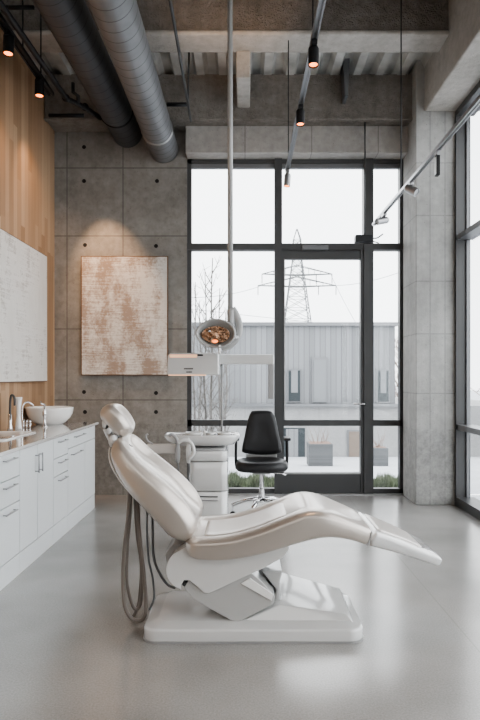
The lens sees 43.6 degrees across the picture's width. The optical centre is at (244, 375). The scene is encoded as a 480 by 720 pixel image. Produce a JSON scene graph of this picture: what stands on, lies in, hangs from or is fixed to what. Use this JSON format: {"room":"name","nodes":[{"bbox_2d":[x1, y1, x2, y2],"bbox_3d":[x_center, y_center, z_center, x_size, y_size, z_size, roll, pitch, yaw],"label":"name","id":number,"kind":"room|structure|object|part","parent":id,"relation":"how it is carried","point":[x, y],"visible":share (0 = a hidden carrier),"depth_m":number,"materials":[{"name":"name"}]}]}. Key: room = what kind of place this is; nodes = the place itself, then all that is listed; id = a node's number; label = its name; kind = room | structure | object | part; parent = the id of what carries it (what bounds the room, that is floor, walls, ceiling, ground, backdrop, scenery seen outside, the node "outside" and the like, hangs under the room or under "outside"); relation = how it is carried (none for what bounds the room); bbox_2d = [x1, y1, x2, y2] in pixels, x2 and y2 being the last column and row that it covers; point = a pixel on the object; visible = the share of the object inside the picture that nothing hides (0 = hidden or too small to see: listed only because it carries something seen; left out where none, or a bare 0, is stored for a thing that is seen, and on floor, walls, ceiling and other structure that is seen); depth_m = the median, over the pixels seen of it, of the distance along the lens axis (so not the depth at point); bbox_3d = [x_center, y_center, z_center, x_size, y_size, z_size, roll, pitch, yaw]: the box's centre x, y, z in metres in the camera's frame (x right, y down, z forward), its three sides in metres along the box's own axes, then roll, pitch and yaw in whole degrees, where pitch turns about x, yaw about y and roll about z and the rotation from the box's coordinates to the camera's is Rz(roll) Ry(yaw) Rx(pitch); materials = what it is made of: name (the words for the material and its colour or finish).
{"room":"dental clinic","nodes":[
{"label":"dental clinic","id":0,"kind":"room"},
{"bbox_2d":[0,28,53,429],"bbox_3d":[-2.425,-1.000,2.200,0.150,4.940,10.400,0,0,0],"label":"wall","id":1,"kind":"structure","parent":0,"point":[26,139],"depth_m":6.45,"materials":[{"name":"brown wood"}]},
{"bbox_2d":[0,228,46,382],"bbox_3d":[-2.325,-0.665,6.010,0.050,1.460,1.940,0,0,0],"label":"canvas","id":2,"kind":"object","parent":1,"relation":"attached to","point":[23,269],"visible":1,"depth_m":6.20,"materials":[{"name":"white fabric"}]},
{"bbox_2d":[13,30,448,52],"bbox_3d":[-1.000,-3.435,6.165,6.400,0.050,0.350,0,0,0],"label":"ceiling beam","id":3,"kind":"structure","parent":1,"relation":"attached to","point":[160,41],"depth_m":6.10,"materials":[{"name":"grey concrete"}]},
{"bbox_2d":[54,131,186,494],"bbox_3d":[-2.458,-1.230,7.510,3.485,5.400,0.220,0,0,0],"label":"wall","id":4,"kind":"structure","parent":0,"point":[111,199],"depth_m":7.40,"materials":[{"name":"concrete"}]},
{"bbox_2d":[33,0,141,147],"bbox_3d":[-1.505,-3.025,3.955,0.386,0.386,6.911,0,0,1],"label":"spiral duct","id":5,"kind":"object","parent":4,"relation":"attached to","point":[71,23],"visible":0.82,"depth_m":5.51,"materials":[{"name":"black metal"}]},
{"bbox_2d":[81,256,167,375],"bbox_3d":[-1.478,-0.739,7.376,1.067,1.466,0.048,0,0,0],"label":"canvas","id":6,"kind":"object","parent":4,"relation":"attached to","point":[124,299],"visible":0.96,"depth_m":7.35,"materials":[{"name":"beige fabric"}]},
{"bbox_2d":[87,0,177,162],"bbox_3d":[-0.990,-2.805,3.955,0.366,0.366,6.910,0,0,0],"label":"spiral duct","id":7,"kind":"object","parent":4,"relation":"attached to","point":[120,25],"visible":1,"depth_m":5.22,"materials":[{"name":"silver metal"}]},
{"bbox_2d":[44,117,412,121],"bbox_3d":[-0.193,-3.002,7.022,4.305,0.035,0.075,0,0,0],"label":"trim","id":8,"kind":"structure","parent":4,"relation":"attached to","point":[47,119],"depth_m":6.99,"materials":[{"name":"concrete"}]},
{"bbox_2d":[45,74,411,131],"bbox_3d":[0.022,-3.265,7.200,4.735,0.530,0.400,0,0,0],"label":"ceiling beam","id":9,"kind":"structure","parent":4,"relation":"attached to","point":[369,95],"depth_m":7.00,"materials":[{"name":"concrete"}]},
{"bbox_2d":[28,53,431,77],"bbox_3d":[-0.820,-3.730,6.850,6.760,0.440,1.100,0,0,0],"label":"ceiling","id":10,"kind":"structure","parent":4,"relation":"attached to","point":[165,63],"depth_m":6.83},
{"bbox_2d":[167,0,191,121],"bbox_3d":[-0.720,-3.199,5.675,0.275,0.731,2.052,0,0,0],"label":"conduit pipe","id":11,"kind":"object","parent":10,"relation":"hanging from","point":[186,89],"visible":0.87,"depth_m":5.98,"materials":[{"name":"grey metal"}]},
{"bbox_3d":[-0.622,-3.267,6.600,0.031,0.594,0.020,0,0,0],"label":"drop rod","id":12,"kind":"part","parent":11,"relation":"part of","materials":[{"name":"grey metal"}]},
{"bbox_2d":[187,158,402,493],"bbox_3d":[0.619,-0.605,7.455,2.672,4.150,0.130,0,0,0],"label":"window","id":13,"kind":"structure","parent":4,"relation":"in","point":[277,164],"depth_m":7.40,"materials":[{"name":"grey metal"}]},
{"bbox_2d":[282,245,365,492],"bbox_3d":[0.980,-0.079,7.424,1.045,3.058,0.152,0,0,0],"label":"door","id":14,"kind":"structure","parent":13,"relation":"attached to","point":[314,482],"depth_m":7.42,"materials":[{"name":"grey metal"}]},
{"bbox_2d":[185,126,406,158],"bbox_3d":[0.622,-2.855,7.410,2.675,0.350,0.420,0,0,0],"label":"trim","id":15,"kind":"structure","parent":4,"relation":"attached to","point":[201,142],"depth_m":7.20,"materials":[{"name":"grey concrete"}]},
{"bbox_2d":[228,493,403,495],"bbox_3d":[0.619,1.460,7.495,2.672,0.020,0.250,0,0,0],"label":"trim","id":16,"kind":"structure","parent":4,"relation":"attached to","point":[229,494],"depth_m":7.37,"materials":[{"name":"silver metal"}]},
{"bbox_2d":[340,58,349,103],"bbox_3d":[1.150,-3.423,6.925,0.079,0.499,0.250,0,0,0],"label":"bracket","id":17,"kind":"object","parent":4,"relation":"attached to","point":[344,72],"visible":0.71,"depth_m":6.80,"materials":[{"name":"grey metal"}]},
{"bbox_2d":[354,122,382,242],"bbox_3d":[1.470,-2.284,7.105,0.336,1.433,0.110,0,0,0],"label":"ceiling sensor","id":18,"kind":"object","parent":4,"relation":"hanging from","point":[364,238],"visible":1,"depth_m":7.09,"materials":[{"name":"black metal"}]},
{"bbox_3d":[1.420,-2.328,7.100,0.017,1.343,0.017,0,0,22],"label":"hanger rod","id":19,"kind":"part","parent":18,"relation":"part of","materials":[{"name":"grey metal"}]},
{"bbox_2d":[0,0,447,29],"bbox_3d":[-1.000,-3.705,6.160,6.400,0.490,0.280,0,0,0],"label":"ceiling","id":20,"kind":"structure","parent":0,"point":[155,14],"depth_m":6.02,"materials":[{"name":"concrete"}]},
{"bbox_2d":[0,495,479,719],"bbox_3d":[-0.820,1.530,2.280,6.760,0.120,10.560,0,0,0],"label":"floor","id":21,"kind":"structure","parent":0,"point":[70,649],"depth_m":3.27,"materials":[{"name":"concrete"}]},
{"bbox_2d":[0,450,19,590],"bbox_3d":[-1.983,1.008,3.975,0.694,0.925,0.948,0,0,0],"label":"base cabinet","id":22,"kind":"object","parent":21,"relation":"on","point":[9,463],"visible":0.95,"depth_m":4.25,"materials":[{"name":"white laminate"}]},
{"bbox_3d":[-1.681,0.640,3.975,0.022,0.183,0.943,0,0,0],"label":"drawer","id":23,"kind":"part","parent":22,"relation":"part of","materials":[{"name":"white"}]},
{"bbox_3d":[-1.681,0.828,3.975,0.022,0.178,0.943,0,0,0],"label":"drawer","id":24,"kind":"part","parent":22,"relation":"part of","materials":[{"name":"white laminate"}]},
{"bbox_3d":[-1.681,1.115,3.975,0.022,0.383,0.943,0,0,0],"label":"drawer","id":25,"kind":"part","parent":22,"relation":"part of","materials":[{"name":"white laminate"}]},
{"bbox_2d":[18,440,52,573],"bbox_3d":[-1.982,1.008,4.840,0.696,0.925,0.778,0,0,0],"label":"base cabinet","id":26,"kind":"object","parent":21,"relation":"on","point":[36,462],"visible":0.69,"depth_m":4.78,"materials":[{"name":"white laminate"}]},
{"bbox_3d":[-1.681,0.927,4.640,0.022,0.758,0.373,0,0,0],"label":"door","id":27,"kind":"part","parent":26,"relation":"part of","materials":[{"name":"white laminate"}]},
{"bbox_3d":[-1.652,0.695,4.780,0.036,0.150,0.012,0,0,0],"label":"handle","id":28,"kind":"part","parent":26,"relation":"part of","materials":[{"name":"silver metal"}]},
{"bbox_3d":[-1.681,0.927,5.030,0.022,0.758,0.393,0,0,0],"label":"door","id":29,"kind":"part","parent":26,"relation":"part of","materials":[{"name":"white"}]},
{"bbox_2d":[53,435,68,543],"bbox_3d":[-1.983,1.008,5.445,0.694,0.925,0.428,0,0,0],"label":"base cabinet","id":30,"kind":"object","parent":21,"relation":"on","point":[60,445],"visible":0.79,"depth_m":5.43,"materials":[{"name":"white"}]},
{"bbox_3d":[-1.681,0.637,5.445,0.022,0.178,0.423,0,0,0],"label":"drawer","id":31,"kind":"part","parent":30,"relation":"part of","materials":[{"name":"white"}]},
{"bbox_3d":[-1.681,0.810,5.445,0.022,0.153,0.423,0,0,0],"label":"drawer","id":32,"kind":"part","parent":30,"relation":"part of","materials":[{"name":"white"}]},
{"bbox_3d":[-1.681,1.100,5.445,0.022,0.413,0.423,0,0,0],"label":"drawer","id":33,"kind":"part","parent":30,"relation":"part of","materials":[{"name":"white laminate"}]},
{"bbox_2d":[67,426,94,530],"bbox_3d":[-1.983,1.008,6.170,0.694,0.925,1.018,0,0,0],"label":"base cabinet","id":34,"kind":"object","parent":21,"relation":"on","point":[81,444],"visible":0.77,"depth_m":6.11,"materials":[{"name":"white"}]},
{"bbox_3d":[-1.681,1.000,5.960,0.022,0.613,0.593,0,0,0],"label":"door","id":35,"kind":"part","parent":34,"relation":"part of","materials":[{"name":"white"}]},
{"bbox_3d":[-1.681,0.618,6.170,0.022,0.138,1.013,0,0,0],"label":"drawer","id":36,"kind":"part","parent":34,"relation":"part of","materials":[{"name":"white"}]},
{"bbox_3d":[-1.681,1.000,6.470,0.022,0.613,0.413,0,0,0],"label":"door","id":37,"kind":"part","parent":34,"relation":"part of","materials":[{"name":"white"}]},
{"bbox_2d":[145,353,273,515],"bbox_3d":[-0.288,0.637,5.157,1.080,1.666,0.505,0,0,0],"label":"dental delivery unit","id":38,"kind":"object","parent":21,"relation":"on","point":[207,460],"visible":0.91,"depth_m":5.03,"materials":[{"name":"grey plastic"}]},
{"bbox_3d":[-0.693,0.604,5.000,0.260,0.075,0.080,0,0,0],"label":"handpiece arm","id":39,"kind":"part","parent":38,"relation":"part of","materials":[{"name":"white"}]},
{"bbox_2d":[164,431,239,445],"bbox_3d":[-0.372,0.532,5.198,0.660,0.125,0.385,0,0,0],"label":"tray","id":40,"kind":"object","parent":38,"relation":"on","point":[210,438],"depth_m":5.04,"materials":[{"name":"white plastic"}]},
{"bbox_3d":[-0.308,0.839,5.200,0.321,0.238,0.420,0,0,0],"label":"door","id":41,"kind":"part","parent":38,"relation":"part of","materials":[{"name":"white plastic"}]},
{"bbox_3d":[-0.308,1.188,5.200,0.321,0.444,0.420,0,0,0],"label":"drawer","id":42,"kind":"part","parent":38,"relation":"part of","materials":[{"name":"white plastic"}]},
{"bbox_3d":[-0.204,0.198,5.250,0.017,0.638,0.018,0,0,0],"label":"support post","id":43,"kind":"part","parent":38,"relation":"part of","materials":[{"name":"grey plastic"}]},
{"bbox_3d":[-0.017,-0.144,5.250,0.537,0.084,0.100,0,0,0],"label":"arm","id":44,"kind":"part","parent":38,"relation":"part of","materials":[{"name":"white"}]},
{"bbox_2d":[230,410,290,513],"bbox_3d":[0.157,0.921,6.264,0.631,1.098,0.657,0,0,0],"label":"chair","id":45,"kind":"object","parent":21,"relation":"on","point":[261,445],"visible":0.89,"depth_m":6.46,"materials":[{"name":"black leather"}]},
{"bbox_3d":[-0.083,0.819,6.250,0.054,0.318,0.030,0,0,0],"label":"armrest post","id":46,"kind":"part","parent":45,"relation":"part of","materials":[{"name":"black metal"}]},
{"bbox_3d":[0.016,1.308,6.261,0.318,0.112,0.048,0,0,4],"label":"leg","id":47,"kind":"part","parent":45,"relation":"part of","materials":[{"name":"silver metal"}]},
{"bbox_3d":[0.113,1.308,6.105,0.046,0.114,0.318,0,0,22],"label":"leg","id":48,"kind":"part","parent":45,"relation":"part of","materials":[{"name":"silver metal"}]},
{"bbox_3d":[0.172,0.924,6.250,0.550,0.108,0.500,0,0,0],"label":"seat","id":49,"kind":"part","parent":45,"relation":"part of","materials":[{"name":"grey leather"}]},
{"bbox_3d":[0.182,0.612,6.524,0.435,0.482,0.137,0,0,0],"label":"backrest","id":50,"kind":"part","parent":45,"relation":"part of","materials":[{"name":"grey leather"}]},
{"bbox_3d":[0.294,1.308,6.153,0.318,0.113,0.048,0,0,39],"label":"leg","id":51,"kind":"part","parent":45,"relation":"part of","materials":[{"name":"silver metal"}]},
{"bbox_3d":[0.306,1.308,6.330,0.318,0.113,0.048,0,0,-31],"label":"leg","id":52,"kind":"part","parent":45,"relation":"part of","materials":[{"name":"silver metal"}]},
{"bbox_3d":[0.437,0.650,6.250,0.070,0.030,0.240,0,0,0],"label":"armrest","id":53,"kind":"part","parent":45,"relation":"part of","materials":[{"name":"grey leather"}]},
{"bbox_3d":[0.426,0.819,6.250,0.054,0.318,0.030,0,0,0],"label":"armrest post","id":54,"kind":"part","parent":45,"relation":"part of","materials":[{"name":"black metal"}]},
{"bbox_2d":[100,403,441,643],"bbox_3d":[0.137,0.818,3.600,1.982,1.304,0.663,0,0,0],"label":"dental chair","id":55,"kind":"object","parent":21,"relation":"on","point":[229,568],"visible":1,"depth_m":3.36,"materials":[{"name":"white leather"}]},
{"bbox_3d":[-0.808,0.276,3.540,0.048,0.073,0.120,0,0,0],"label":"headrest knob","id":56,"kind":"part","parent":55,"relation":"part of","materials":[{"name":"white"}]},
{"bbox_3d":[-0.793,0.310,3.540,0.040,0.059,0.120,0,0,0],"label":"headrest knob","id":57,"kind":"part","parent":55,"relation":"part of","materials":[{"name":"white"}]},
{"bbox_3d":[-0.764,0.376,3.510,0.048,0.073,0.120,0,0,0],"label":"headrest knob","id":58,"kind":"part","parent":55,"relation":"part of","materials":[{"name":"white"}]},
{"bbox_3d":[-0.516,0.642,3.600,0.502,0.572,0.663,0,0,0],"label":"backrest","id":59,"kind":"part","parent":55,"relation":"part of","materials":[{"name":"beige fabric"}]},
{"bbox_3d":[-0.086,1.207,3.553,0.508,0.349,0.375,0,0,0],"label":"lift arm","id":60,"kind":"part","parent":55,"relation":"part of","materials":[{"name":"grey plastic"}]},
{"bbox_3d":[0.068,1.195,3.362,0.177,0.127,0.015,0,0,0],"label":"arm panel","id":61,"kind":"part","parent":55,"relation":"part of","materials":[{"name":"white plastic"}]},
{"bbox_2d":[186,492,370,559],"bbox_3d":[0.188,0.882,3.600,1.036,0.283,0.661,0,0,0],"label":"seat cushion","id":62,"kind":"object","parent":55,"relation":"on","point":[266,531],"depth_m":3.32,"materials":[{"name":"beige leather"}]},
{"bbox_3d":[0.908,0.972,3.600,0.439,0.217,0.563,0,0,0],"label":"foot plate","id":63,"kind":"part","parent":55,"relation":"part of","materials":[{"name":"white leather"}]},
{"bbox_2d":[455,81,479,519],"bbox_3d":[2.490,-0.770,1.920,0.200,4.480,9.840,0,0,0],"label":"window","id":64,"kind":"structure","parent":21,"relation":"on","point":[464,232],"depth_m":6.79,"materials":[{"name":"grey metal"}]},
{"bbox_3d":[-2.000,1.007,3.025,0.660,0.925,0.948,0,0,0],"label":"base cabinet","id":65,"kind":"object","parent":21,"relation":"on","visible":0},
{"bbox_2d":[0,422,98,456],"bbox_3d":[-1.992,0.529,4.615,0.705,0.028,4.230,0,0,0],"label":"countertop","id":66,"kind":"structure","parent":65,"relation":"on","point":[43,434],"depth_m":5.28,"materials":[{"name":"grey stone"}]},
{"bbox_2d":[7,394,15,429],"bbox_3d":[-2.216,0.342,5.689,0.092,0.345,0.053,0,0,38],"label":"gooseneck faucet","id":67,"kind":"object","parent":66,"relation":"on","point":[11,395],"visible":1,"depth_m":5.69,"materials":[{"name":"grey metal"}]},
{"bbox_3d":[-2.206,0.342,5.690,0.079,0.345,0.024,0,0,22],"label":"spout","id":68,"kind":"part","parent":67,"relation":"part of","materials":[{"name":"grey metal"}]},
{"bbox_2d":[0,431,35,440],"bbox_3d":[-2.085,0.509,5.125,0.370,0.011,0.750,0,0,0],"label":"rectangular sink","id":69,"kind":"object","parent":66,"relation":"in","point":[4,435],"visible":1,"depth_m":5.25,"materials":[{"name":"white ceramic"}]},
{"bbox_2d":[15,397,21,429],"bbox_3d":[-2.182,0.360,5.780,0.072,0.310,0.072,0,0,0],"label":"vase","id":70,"kind":"object","parent":66,"relation":"on","point":[18,426],"visible":0.96,"depth_m":5.76,"materials":[{"name":"white ceramic"}]},
{"bbox_2d":[21,401,33,427],"bbox_3d":[-2.182,0.385,6.018,0.114,0.260,0.121,0,0,0],"label":"arched faucet","id":71,"kind":"object","parent":66,"relation":"on","point":[24,403],"visible":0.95,"depth_m":5.97,"materials":[{"name":"silver metal"}]},
{"bbox_2d":[40,401,47,426],"bbox_3d":[-2.028,0.383,6.092,0.073,0.263,0.142,0,0,0],"label":"mixer","id":72,"kind":"object","parent":66,"relation":"on","point":[44,413],"visible":1,"depth_m":6.04,"materials":[{"name":"silver metal"}]},
{"bbox_2d":[25,406,73,424],"bbox_3d":[-2.090,0.423,6.420,0.496,0.184,0.496,0,0,0],"label":"vessel basin","id":73,"kind":"object","parent":66,"relation":"in","point":[56,415],"visible":0.94,"depth_m":6.25,"materials":[{"name":"white ceramic"}]},
{"bbox_2d":[236,51,250,107],"bbox_3d":[-0.018,-3.430,6.660,0.152,0.600,0.720,0,0,0],"label":"trim","id":74,"kind":"structure","parent":0,"point":[243,58],"depth_m":6.31,"materials":[{"name":"grey concrete"}]},
{"bbox_2d":[403,60,454,504],"bbox_3d":[2.185,-1.240,7.120,0.470,5.420,0.560,0,0,0],"label":"wall column","id":75,"kind":"structure","parent":0,"point":[429,216],"depth_m":6.84,"materials":[{"name":"concrete"}]},
{"bbox_2d":[424,0,479,110],"bbox_3d":[2.420,-3.480,1.920,0.760,0.940,9.840,0,0,0],"label":"ceiling beam","id":76,"kind":"structure","parent":0,"point":[451,73],"depth_m":6.01,"materials":[{"name":"grey concrete"}]},
{"bbox_3d":[-0.700,-4.040,2.310,7.000,0.180,10.620,0,0,0],"label":"ceiling","id":77,"kind":"structure","parent":0,"visible":0},
{"bbox_2d":[0,0,53,95],"bbox_3d":[-2.000,-3.421,4.100,0.060,1.058,4.200,0,0,0],"label":"track","id":78,"kind":"object","parent":77,"relation":"hanging from","point":[4,25],"visible":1,"depth_m":5.40,"materials":[{"name":"black metal"}]},
{"bbox_2d":[3,31,14,56],"bbox_3d":[-2.000,-2.806,5.080,0.092,0.176,0.120,0,0,0],"label":"track spotlight","id":79,"kind":"object","parent":78,"relation":"attached to","point":[8,38],"visible":1,"depth_m":5.04,"materials":[{"name":"black metal"}]},
{"bbox_3d":[-2.000,-3.430,5.400,0.012,1.040,0.014,0,0,0],"label":"suspension rod","id":80,"kind":"part","parent":78,"relation":"part of","materials":[{"name":"black metal"}]},
{"bbox_2d":[35,76,43,97],"bbox_3d":[-2.000,-2.806,5.840,0.091,0.174,0.120,0,0,0],"label":"track spotlight","id":81,"kind":"object","parent":78,"relation":"attached to","point":[39,82],"visible":1,"depth_m":5.80,"materials":[{"name":"black metal"}]},
{"bbox_2d":[0,0,101,119],"bbox_3d":[-1.796,-3.376,4.203,0.310,1.148,5.408,0,0,0],"label":"pipe","id":82,"kind":"object","parent":77,"relation":"hanging from","point":[65,97],"visible":0.99,"depth_m":5.60,"materials":[{"name":"black metal"}]},
{"bbox_2d":[6,5,34,9],"bbox_3d":[-2.019,-3.194,5.200,0.381,0.034,0.036,0,0,0],"label":"pipe","id":83,"kind":"object","parent":82,"relation":"attached to","point":[10,7],"visible":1,"depth_m":5.18,"materials":[{"name":"black metal"}]},
{"bbox_2d":[48,113,83,117],"bbox_3d":[-2.038,-2.974,6.850,0.400,0.042,0.044,0,0,0],"label":"bracket","id":84,"kind":"object","parent":82,"relation":"attached to","point":[51,115],"visible":1,"depth_m":6.84,"materials":[{"name":"black metal"}]},
{"bbox_2d":[195,0,242,353],"bbox_3d":[-0.210,-2.064,4.899,0.382,3.773,0.162,0,0,0],"label":"lamp","id":85,"kind":"object","parent":77,"relation":"hanging from","point":[212,333],"visible":1,"depth_m":4.93,"materials":[{"name":"grey metal"}]},
{"bbox_2d":[285,0,325,171],"bbox_3d":[0.441,-3.043,3.640,0.042,1.814,5.280,0,0,0],"label":"track","id":86,"kind":"object","parent":77,"relation":"hanging from","point":[316,22],"visible":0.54,"depth_m":4.38,"materials":[{"name":"grey metal"}]},
{"bbox_2d":[284,169,290,186],"bbox_3d":[0.439,-2.053,6.240,0.075,0.167,0.120,0,0,0],"label":"track spotlight","id":87,"kind":"object","parent":86,"relation":"attached to","point":[287,177],"visible":1,"depth_m":6.21,"materials":[{"name":"silver metal"}]},
{"bbox_3d":[0.441,-2.805,6.100,0.009,1.310,0.010,0,0,0],"label":"suspension rod","id":88,"kind":"part","parent":86,"relation":"part of","materials":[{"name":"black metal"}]},
{"bbox_2d":[296,104,304,126],"bbox_3d":[0.441,-2.064,4.770,0.070,0.144,0.120,0,0,0],"label":"track spotlight","id":89,"kind":"object","parent":86,"relation":"attached to","point":[300,113],"visible":1,"depth_m":4.74,"materials":[{"name":"black metal"}]},
{"bbox_3d":[0.441,-3.050,3.900,0.009,1.800,0.010,0,0,0],"label":"suspension rod","id":90,"kind":"part","parent":86,"relation":"part of","materials":[{"name":"black metal"}]},
{"bbox_2d":[308,39,318,67],"bbox_3d":[0.441,-2.064,3.860,0.070,0.144,0.120,0,0,0],"label":"track spotlight","id":91,"kind":"object","parent":86,"relation":"attached to","point":[313,51],"visible":1,"depth_m":3.83,"materials":[{"name":"black metal"}]},
{"bbox_2d":[372,0,479,225],"bbox_3d":[1.470,-2.833,3.930,0.036,2.234,5.860,0,0,0],"label":"track","id":92,"kind":"object","parent":77,"relation":"hanging from","point":[476,103],"visible":0.98,"depth_m":5.16,"materials":[{"name":"silver metal"}]},
{"bbox_2d":[375,212,388,224],"bbox_3d":[1.453,-1.653,6.337,0.152,0.126,0.114,0,0,-37],"label":"track spotlight","id":93,"kind":"object","parent":92,"relation":"attached to","point":[383,220],"visible":1,"depth_m":6.32,"materials":[{"name":"silver metal"}]},
{"bbox_3d":[1.470,-2.840,5.650,0.010,2.220,0.012,0,0,0],"label":"suspension rod","id":94,"kind":"part","parent":92,"relation":"part of","materials":[{"name":"black metal"}]},
{"bbox_2d":[404,182,419,196],"bbox_3d":[1.479,-1.654,5.339,0.100,0.125,0.142,0,0,-39],"label":"track spotlight","id":95,"kind":"object","parent":92,"relation":"attached to","point":[409,188],"visible":1,"depth_m":5.31,"materials":[{"name":"silver metal"}]},
{"bbox_3d":[1.470,-1.730,3.930,0.036,0.028,5.860,0,0,0],"label":"rail","id":96,"kind":"part","parent":92,"relation":"part of","materials":[{"name":"silver metal"}]},
{"bbox_2d":[434,149,439,176],"bbox_3d":[1.469,-1.626,4.585,0.030,0.192,0.070,0,0,0],"label":"lamp","id":97,"kind":"object","parent":92,"relation":"attached to","point":[437,153],"visible":1,"depth_m":4.56,"materials":[{"name":"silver metal"}]},
{"bbox_2d":[434,157,435,174],"bbox_3d":[1.456,-1.605,4.585,0.003,0.130,0.040,0,0,0],"label":"diffuser","id":98,"kind":"object","parent":97,"relation":"attached to","point":[434,157],"depth_m":4.59,"materials":[{"name":"white plastic"}]},
{"label":"outside","id":99,"kind":"structure","parent":0,"visible":0},
{"bbox_2d":[228,385,479,493],"bbox_3d":[5.000,1.990,83.780,70.000,1.000,152.440,0,0,0],"label":"ground","id":100,"kind":"structure","parent":99,"point":[295,464],"depth_m":12.54,"materials":[{"name":"white concrete"}]},
{"bbox_2d":[192,282,208,431],"bbox_3d":[-0.972,0.028,10.989,0.788,3.503,0.400,0,0,13],"label":"bare tree","id":101,"kind":"object","parent":100,"relation":"on","point":[193,341],"visible":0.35,"depth_m":10.98,"materials":[{"name":"grey plant"}]},
{"bbox_2d":[192,301,209,431],"bbox_3d":[-0.884,0.183,12.122,0.696,3.397,0.394,0,0,0],"label":"bare tree","id":102,"kind":"object","parent":100,"relation":"on","point":[199,428],"visible":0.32,"depth_m":12.10,"materials":[{"name":"grey plant"}]},
{"bbox_2d":[192,272,223,430],"bbox_3d":[-0.651,-0.028,9.662,0.714,3.356,0.503,0,0,-12],"label":"bare tree","id":103,"kind":"object","parent":100,"relation":"on","point":[205,312],"visible":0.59,"depth_m":9.60,"materials":[{"name":"grey plant"}]},
{"bbox_2d":[197,288,234,430],"bbox_3d":[-0.518,0.067,11.634,0.803,3.537,0.485,0,0,0],"label":"bare tree","id":104,"kind":"object","parent":100,"relation":"on","point":[219,316],"visible":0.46,"depth_m":11.58,"materials":[{"name":"grey plant"}]},
{"bbox_2d":[193,257,240,430],"bbox_3d":[-0.509,-0.183,10.457,0.914,3.816,0.585,0,0,0],"label":"bare tree","id":105,"kind":"object","parent":100,"relation":"on","point":[210,301],"visible":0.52,"depth_m":10.39,"materials":[{"name":"grey plant"}]},
{"bbox_2d":[212,306,237,445],"bbox_3d":[-0.458,0.233,13.017,0.623,3.464,0.488,0,0,0],"label":"bare tree","id":106,"kind":"object","parent":100,"relation":"on","point":[226,397],"visible":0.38,"depth_m":12.98,"materials":[{"name":"grey plant"}]},
{"bbox_2d":[228,470,273,486],"bbox_3d":[-0.135,1.394,8.104,1.337,0.285,0.906,0,0,0],"label":"grass strip","id":107,"kind":"object","parent":100,"relation":"on","point":[234,480],"visible":0.28,"depth_m":7.82,"materials":[{"name":"green plant"}]},
{"bbox_2d":[258,229,335,321],"bbox_3d":[6.067,-7.344,70.000,9.200,19.678,3.910,0,0,0],"label":"pylon","id":108,"kind":"object","parent":100,"relation":"on","point":[302,267],"visible":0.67,"depth_m":69.83,"materials":[{"name":"grey metal"}]},
{"bbox_2d":[192,285,261,297],"bbox_3d":[-2.570,-8.279,57.502,0.060,4.617,26.617,0,0,20],"label":"overhead cable","id":109,"kind":"object","parent":108,"relation":"attached to","point":[261,285],"visible":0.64,"depth_m":60.48,"materials":[{"name":"grey metal"}]},
{"bbox_2d":[307,429,332,465],"bbox_3d":[1.641,1.534,13.260,0.532,0.881,0.520,0,0,0],"label":"square planter","id":110,"kind":"object","parent":100,"relation":"on","point":[319,453],"visible":1,"depth_m":13.00,"materials":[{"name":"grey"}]},
{"bbox_2d":[192,322,479,456],"bbox_3d":[-0.250,0.432,21.350,17.500,4.075,7.300,0,0,0],"label":"warehouse","id":111,"kind":"structure","parent":100,"relation":"on","point":[322,358],"depth_m":18.00,"materials":[{"name":"metal"}]},
{"bbox_3d":[1.394,1.996,17.790,0.356,0.848,0.040,0,0,0],"label":"gate panel","id":112,"kind":"part","parent":111,"relation":"part of","materials":[{"name":"grey metal"}]},
{"bbox_2d":[291,370,297,392],"bbox_3d":[1.478,0.165,17.910,0.195,0.660,0.020,0,0,0],"label":"window","id":113,"kind":"structure","parent":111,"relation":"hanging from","point":[294,373],"depth_m":17.90,"materials":[{"name":"grey glass"}]},
{"bbox_3d":[2.235,0.120,17.980,0.480,1.350,0.080,0,0,0],"label":"shutter door","id":114,"kind":"part","parent":111,"relation":"part of","materials":[{"name":"grey metal"}]},
{"bbox_3d":[2.235,0.150,17.930,0.360,1.260,0.040,0,0,0],"label":"shutter panel","id":115,"kind":"part","parent":111,"relation":"part of","materials":[{"name":"grey metal"}]},
{"bbox_3d":[3.241,2.011,17.850,0.400,0.818,0.100,0,0,0],"label":"door","id":116,"kind":"part","parent":111,"relation":"part of","materials":[{"name":"grey metal"}]},
{"bbox_3d":[3.248,2.033,17.790,0.326,0.774,0.040,0,0,0],"label":"door panel","id":117,"kind":"part","parent":111,"relation":"part of","materials":[{"name":"brown"}]},
{"bbox_2d":[381,370,385,392],"bbox_3d":[4.133,0.172,17.910,0.165,0.675,0.020,0,0,0],"label":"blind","id":118,"kind":"object","parent":111,"relation":"hanging from","point":[383,372],"depth_m":17.90,"materials":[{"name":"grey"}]},
{"bbox_2d":[354,471,397,486],"bbox_3d":[1.900,1.399,8.050,0.918,0.256,0.814,0,0,0],"label":"grass strip","id":119,"kind":"object","parent":100,"relation":"on","point":[386,480],"visible":0.3,"depth_m":7.88,"materials":[{"name":"green plant"}]},
{"bbox_2d":[374,430,387,465],"bbox_3d":[2.942,1.575,13.155,0.334,0.798,0.318,0,0,0],"label":"square planter","id":120,"kind":"object","parent":100,"relation":"on","point":[380,452],"visible":0.88,"depth_m":13.00,"materials":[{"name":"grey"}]},
{"bbox_2d":[395,337,397,396],"bbox_3d":[7.024,0.127,26.013,2.385,4.732,1.270,0,0,14],"label":"bare tree","id":121,"kind":"object","parent":100,"relation":"on","point":[396,392],"visible":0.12,"depth_m":25.97,"materials":[{"name":"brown plant"}]},
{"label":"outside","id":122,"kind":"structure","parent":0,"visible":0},
{"bbox_2d":[470,495,479,499],"bbox_3d":[21.310,1.500,-0.220,37.380,0.001,15.560,0,0,0],"label":"ground","id":123,"kind":"structure","parent":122,"point":[475,496],"depth_m":7.47,"materials":[{"name":"white concrete"}]},
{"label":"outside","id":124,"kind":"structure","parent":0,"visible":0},
{"bbox_2d":[193,309,306,321],"bbox_3d":[3.250,-2.800,30.000,16.002,1.624,0.024,0,0,0],"label":"overhead cable","id":125,"kind":"object","parent":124,"point":[193,309],"visible":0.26,"depth_m":30.00,"materials":[{"name":"grey metal"}]}
]}

